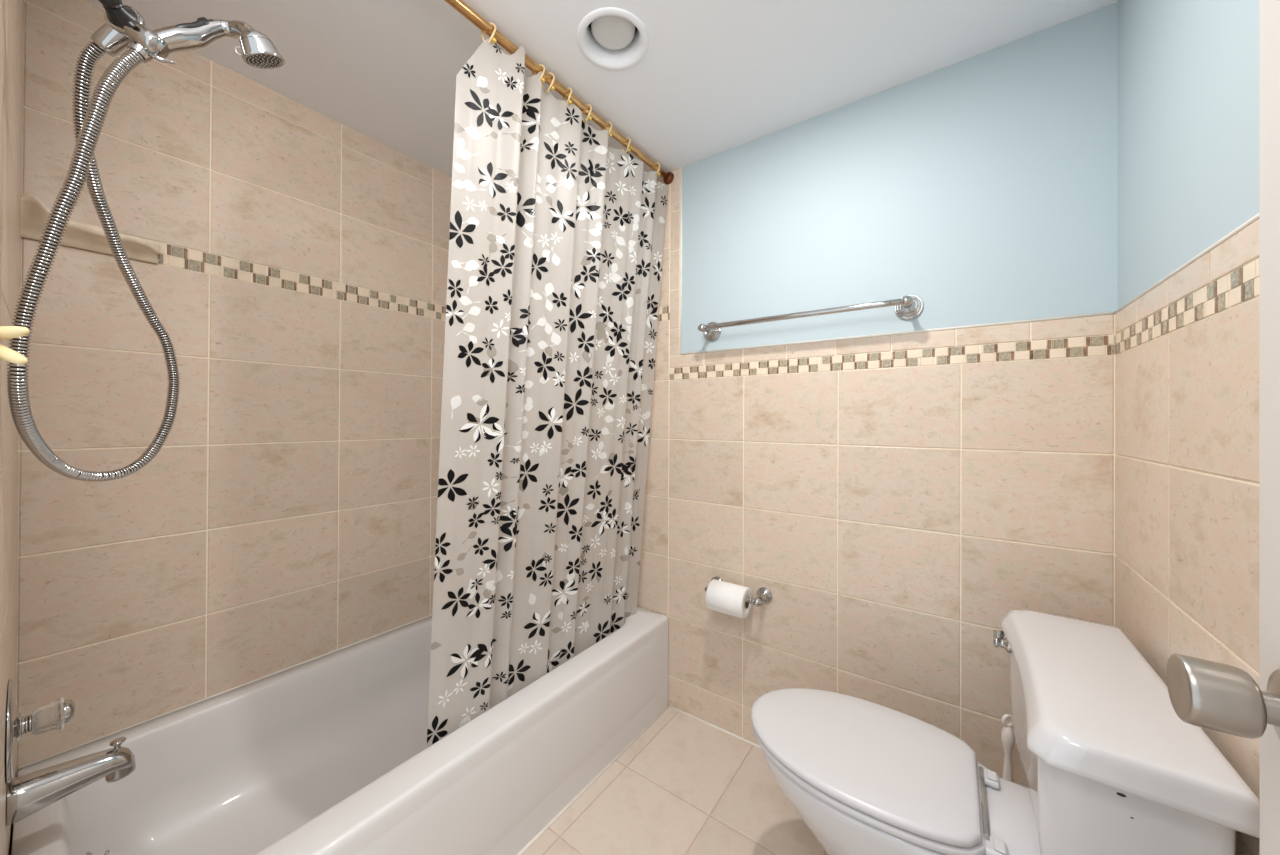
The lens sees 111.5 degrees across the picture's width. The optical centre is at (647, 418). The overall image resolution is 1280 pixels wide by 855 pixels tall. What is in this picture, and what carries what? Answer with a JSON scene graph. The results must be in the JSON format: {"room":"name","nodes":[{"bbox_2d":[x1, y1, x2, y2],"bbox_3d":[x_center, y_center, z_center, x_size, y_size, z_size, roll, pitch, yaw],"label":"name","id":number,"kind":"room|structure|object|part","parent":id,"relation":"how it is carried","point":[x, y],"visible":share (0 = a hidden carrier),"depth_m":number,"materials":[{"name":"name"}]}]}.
{"room":"bathroom","nodes":[
{"label":"bathroom","id":0,"kind":"room"},
{"bbox_2d":[0,0,23,854],"bbox_3d":[-1.106,0.070,0.706,0.860,2.191,0.082,0,0,36],"label":"wall","id":1,"kind":"structure","parent":0,"point":[11,11],"depth_m":0.71,"materials":[{"name":"beige tile"}]},
{"bbox_2d":[0,326,29,364],"bbox_3d":[-0.675,-0.077,0.453,0.068,0.057,0.018,0,0,16],"label":"wall hook","id":2,"kind":"object","parent":1,"relation":"attached to","point":[6,332],"visible":1,"depth_m":0.45,"materials":[{"name":"yellow plastic"}]},
{"bbox_2d":[7,679,74,783],"bbox_3d":[-1.089,0.542,0.784,0.168,0.168,0.070,0,0,35],"label":"shower valve","id":3,"kind":"object","parent":1,"relation":"attached to","point":[51,716],"visible":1,"depth_m":0.77,"materials":[{"name":"silver metal"}]},
{"bbox_3d":[-1.098,0.542,0.771,0.030,0.030,0.014,0,0,35],"label":"stem","id":4,"kind":"part","parent":3,"relation":"part of","materials":[{"name":"silver metal"}]},
{"bbox_3d":[-1.085,0.542,0.788,0.058,0.058,0.034,0,0,35],"label":"knob","id":5,"kind":"part","parent":3,"relation":"part of","materials":[{"name":"clear plastic"}]},
{"bbox_2d":[7,737,135,825],"bbox_3d":[-1.067,0.667,0.814,0.068,0.074,0.145,0,0,35],"label":"tub spout","id":6,"kind":"object","parent":1,"relation":"attached to","point":[27,794],"visible":1,"depth_m":0.79,"materials":[{"name":"silver metal"}]},
{"bbox_3d":[-1.039,0.642,0.854,0.022,0.023,0.022,0,0,35],"label":"diverter knob","id":7,"kind":"part","parent":6,"relation":"part of","materials":[{"name":"silver metal"}]},
{"bbox_2d":[7,0,284,481],"bbox_3d":[-0.815,-0.330,0.712,0.355,0.876,0.268,0,0,35],"label":"shower","id":8,"kind":"object","parent":1,"relation":"attached to","point":[124,28],"visible":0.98,"depth_m":0.63,"materials":[{"name":"silver metal"}]},
{"bbox_3d":[-0.709,-0.592,0.677,0.031,0.103,0.104,0,0,41],"label":"handle","id":9,"kind":"part","parent":8,"relation":"part of","materials":[{"name":"silver metal"}]},
{"bbox_3d":[-0.654,-0.589,0.699,0.013,0.013,0.005,0,0,-31],"label":"mode lever","id":10,"kind":"part","parent":8,"relation":"part of","materials":[{"name":"silver metal"}]},
{"bbox_2d":[15,0,451,777],"bbox_3d":[-1.027,0.074,1.636,0.082,2.191,1.680,0,0,35],"label":"wall","id":11,"kind":"structure","parent":0,"point":[285,516],"depth_m":1.25,"materials":[{"name":"beige tile"}]},
{"bbox_2d":[21,194,160,263],"bbox_3d":[-1.335,-0.460,1.055,0.080,0.098,0.209,0,0,35],"label":"soap shelf","id":12,"kind":"object","parent":11,"relation":"attached to","point":[34,213],"visible":0.82,"depth_m":1.03,"materials":[{"name":"beige ceramic"}]},
{"bbox_2d":[19,614,760,854],"bbox_3d":[-0.485,0.987,1.252,1.251,0.374,1.527,0,0,35],"label":"trim","id":13,"kind":"structure","parent":11,"relation":"attached to","point":[578,795],"depth_m":1.33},
{"bbox_2d":[87,0,1117,176],"bbox_3d":[-0.150,-1.169,1.018,2.258,0.300,1.744,0,0,35],"label":"ceiling","id":14,"kind":"structure","parent":0,"point":[714,77],"depth_m":1.21,"materials":[{"name":"white paint"}]},
{"bbox_2d":[577,7,648,69],"bbox_3d":[-0.092,-1.083,1.177,0.194,0.140,0.194,0,0,35],"label":"recessed light","id":15,"kind":"object","parent":14,"relation":"in","point":[610,38],"visible":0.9,"depth_m":1.19,"materials":[{"name":"white paint"}]},
{"bbox_3d":[-0.092,-1.081,1.177,0.119,0.100,0.119,0,0,35],"label":"bulb","id":16,"kind":"part","parent":15,"relation":"part of","materials":[{"name":"white glass"}]},
{"bbox_2d":[522,707,826,854],"bbox_3d":[-0.358,1.210,0.732,2.258,0.080,2.424,0,0,35],"label":"floor","id":17,"kind":"structure","parent":0,"point":[686,785],"depth_m":1.32,"materials":[{"name":"tile"}]},
{"bbox_2d":[11,607,667,854],"bbox_3d":[-0.676,0.987,1.379,0.788,0.366,1.530,0,0,35],"label":"bathtub","id":18,"kind":"object","parent":17,"relation":"on","point":[329,754],"visible":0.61,"depth_m":1.21,"materials":[{"name":"ceramic"}]},
{"bbox_3d":[-0.361,0.971,1.144,0.002,0.236,1.432,0,0,35],"label":"apron panel","id":19,"kind":"part","parent":18,"relation":"part of","materials":[{"name":"ceramic"}]},
{"bbox_2d":[751,609,1259,854],"bbox_3d":[0.577,0.812,0.932,0.726,0.727,0.535,0,0,35],"label":"toilet","id":20,"kind":"object","parent":17,"relation":"on","point":[1109,764],"visible":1,"depth_m":0.79,"materials":[{"name":"ceramic"}]},
{"bbox_3d":[0.471,0.746,1.007,0.468,0.022,0.355,0,0,35],"label":"seat lid","id":21,"kind":"part","parent":20,"relation":"part of","materials":[{"name":"plastic"}]},
{"bbox_3d":[0.475,0.768,1.004,0.470,0.015,0.354,0,0,35],"label":"seat","id":22,"kind":"part","parent":20,"relation":"part of","materials":[{"name":"plastic"}]},
{"bbox_3d":[0.526,0.976,0.967,0.568,0.397,0.347,0,0,35],"label":"bowl","id":23,"kind":"part","parent":20,"relation":"part of","materials":[{"name":"ceramic"}]},
{"bbox_3d":[0.669,0.763,0.868,0.010,0.010,0.196,0,0,35],"label":"hinge rod","id":24,"kind":"part","parent":20,"relation":"part of","materials":[{"name":"clear plastic"}]},
{"bbox_3d":[0.822,0.512,1.017,0.024,0.027,0.028,0,0,35],"label":"lever arm","id":25,"kind":"part","parent":20,"relation":"part of","materials":[{"name":"silver metal"}]},
{"bbox_3d":[0.820,0.521,1.008,0.030,0.033,0.033,0,0,35],"label":"flush lever","id":26,"kind":"part","parent":20,"relation":"part of","materials":[{"name":"silver metal"}]},
{"bbox_3d":[0.790,0.633,0.784,0.183,0.285,0.484,0,0,35],"label":"tank","id":27,"kind":"part","parent":20,"relation":"part of","materials":[{"name":"ceramic"}]},
{"bbox_3d":[0.790,0.472,0.785,0.210,0.047,0.535,0,0,35],"label":"tank lid","id":28,"kind":"part","parent":20,"relation":"part of","materials":[{"name":"ceramic"}]},
{"bbox_2d":[1001,714,1014,782],"bbox_3d":[0.909,0.962,1.099,0.094,0.429,0.094,0,0,35],"label":"toilet brush","id":29,"kind":"object","parent":17,"relation":"on","point":[1008,738],"visible":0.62,"depth_m":1.09,"materials":[{"name":"white plastic"}]},
{"bbox_2d":[637,2,1117,787],"bbox_3d":[0.314,0.081,1.682,2.218,2.191,0.090,0,0,35],"label":"wall","id":30,"kind":"structure","parent":0,"point":[893,498],"depth_m":1.32,"materials":[{"name":"beige tile"}]},
{"bbox_2d":[444,0,673,184],"bbox_3d":[-0.362,-0.991,1.172,0.049,0.049,1.534,0,0,36],"label":"curtain rod","id":31,"kind":"object","parent":30,"relation":"attached to","point":[460,6],"visible":0.94,"depth_m":1.28,"materials":[{"name":"gold metal"}]},
{"bbox_2d":[481,21,496,43],"bbox_3d":[-0.405,-0.982,1.112,0.048,0.060,0.015,0,0,22],"label":"curtain ring","id":32,"kind":"object","parent":31,"relation":"hanging from","point":[492,38],"visible":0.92,"depth_m":1.10,"materials":[{"name":"gold metal"}]},
{"bbox_2d":[532,63,544,82],"bbox_3d":[-0.310,-0.981,1.242,0.048,0.060,0.015,0,0,28],"label":"curtain ring","id":33,"kind":"object","parent":31,"relation":"hanging from","point":[541,65],"visible":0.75,"depth_m":1.23,"materials":[{"name":"gold metal"}]},
{"bbox_2d":[427,38,667,747],"bbox_3d":[-0.237,-0.012,1.442,0.161,1.963,0.917,0,0,35],"label":"shower curtain","id":34,"kind":"object","parent":31,"relation":"hanging from","point":[556,233],"visible":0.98,"depth_m":1.31,"materials":[{"name":"white plastic"}]},
{"bbox_2d":[542,72,554,92],"bbox_3d":[-0.290,-0.980,1.270,0.048,0.060,0.015,0,0,22],"label":"curtain ring","id":35,"kind":"object","parent":31,"relation":"hanging from","point":[551,87],"visible":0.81,"depth_m":1.26,"materials":[{"name":"gold metal"}]},
{"bbox_2d":[562,88,571,105],"bbox_3d":[-0.245,-0.980,1.332,0.015,0.060,0.048,0,0,-41],"label":"curtain ring","id":36,"kind":"object","parent":31,"relation":"hanging from","point":[569,101],"visible":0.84,"depth_m":1.32,"materials":[{"name":"gold metal"}]},
{"bbox_2d":[582,104,591,122],"bbox_3d":[-0.197,-0.979,1.399,0.048,0.060,0.015,0,0,34],"label":"curtain ring","id":37,"kind":"object","parent":31,"relation":"hanging from","point":[589,117],"visible":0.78,"depth_m":1.39,"materials":[{"name":"gold metal"}]},
{"bbox_2d":[601,121,611,136],"bbox_3d":[-0.138,-0.979,1.480,0.048,0.060,0.015,0,0,35],"label":"curtain ring","id":38,"kind":"object","parent":31,"relation":"hanging from","point":[610,134],"visible":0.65,"depth_m":1.47,"materials":[{"name":"gold metal"}]},
{"bbox_2d":[621,137,630,153],"bbox_3d":[-0.077,-0.978,1.565,0.015,0.060,0.048,0,0,-41],"label":"curtain ring","id":39,"kind":"object","parent":31,"relation":"hanging from","point":[628,149],"visible":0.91,"depth_m":1.55,"materials":[{"name":"gold metal"}]},
{"bbox_2d":[650,162,659,175],"bbox_3d":[0.030,-0.977,1.712,0.048,0.060,0.015,0,0,34],"label":"curtain ring","id":40,"kind":"object","parent":31,"relation":"hanging from","point":[658,172],"visible":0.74,"depth_m":1.70,"materials":[{"name":"gold metal"}]},
{"bbox_2d":[704,576,771,606],"bbox_3d":[0.317,0.631,1.567,0.240,0.057,0.086,0,0,35],"label":"paper holder","id":41,"kind":"object","parent":30,"relation":"attached to","point":[764,595],"visible":0.59,"depth_m":1.53,"materials":[{"name":"silver metal"}]},
{"bbox_2d":[706,579,752,618],"bbox_3d":[0.291,0.642,1.550,0.136,0.104,0.103,0,0,35],"label":"toilet paper roll","id":42,"kind":"object","parent":41,"relation":"on","point":[721,596],"visible":0.99,"depth_m":1.52,"materials":[{"name":"paper"}]},
{"bbox_3d":[0.377,0.631,1.490,0.031,0.029,0.029,0,0,35],"label":"post","id":43,"kind":"part","parent":41,"relation":"part of","materials":[{"name":"silver metal"}]},
{"bbox_2d":[698,295,922,340],"bbox_3d":[0.489,-0.333,1.452,0.725,0.074,0.100,0,0,35],"label":"towel bar","id":44,"kind":"object","parent":30,"relation":"attached to","point":[908,307],"visible":1,"depth_m":1.34,"materials":[{"name":"silver metal"}]},
{"bbox_3d":[0.202,-0.334,1.612,0.032,0.030,0.030,0,0,35],"label":"post","id":45,"kind":"part","parent":44,"relation":"part of","materials":[{"name":"silver metal"}]},
{"bbox_3d":[0.736,-0.333,1.236,0.032,0.030,0.030,0,0,35],"label":"post","id":46,"kind":"part","parent":44,"relation":"part of","materials":[{"name":"silver metal"}]},
{"bbox_2d":[1115,0,1259,854],"bbox_3d":[0.710,0.078,0.379,0.090,2.191,1.764,0,0,35],"label":"wall","id":47,"kind":"structure","parent":0,"point":[1187,495],"depth_m":0.72,"materials":[{"name":"beige tile"}]},
{"bbox_2d":[680,167,1258,354],"bbox_3d":[0.158,-0.638,0.729,1.233,0.762,1.671,0,0,35],"label":"trim","id":48,"kind":"structure","parent":47,"relation":"attached to","point":[1256,217],"depth_m":1.20,"materials":[{"name":"beige tile"}]},
{"bbox_2d":[1166,0,1279,854],"bbox_3d":[0.295,0.149,0.065,0.098,2.018,0.792,0,0,35],"label":"door","id":49,"kind":"structure","parent":47,"relation":"in","point":[1207,694],"depth_m":0.36,"materials":[{"name":"paint"}]},
{"bbox_3d":[0.486,0.227,0.342,0.020,0.023,0.023,0,0,35],"label":"stem","id":50,"kind":"part","parent":49,"relation":"part of","materials":[{"name":"silver metal"}]},
{"bbox_3d":[0.496,0.227,0.335,0.008,0.066,0.066,0,0,35],"label":"knob","id":51,"kind":"part","parent":49,"relation":"part of","materials":[{"name":"silver metal"}]}
]}

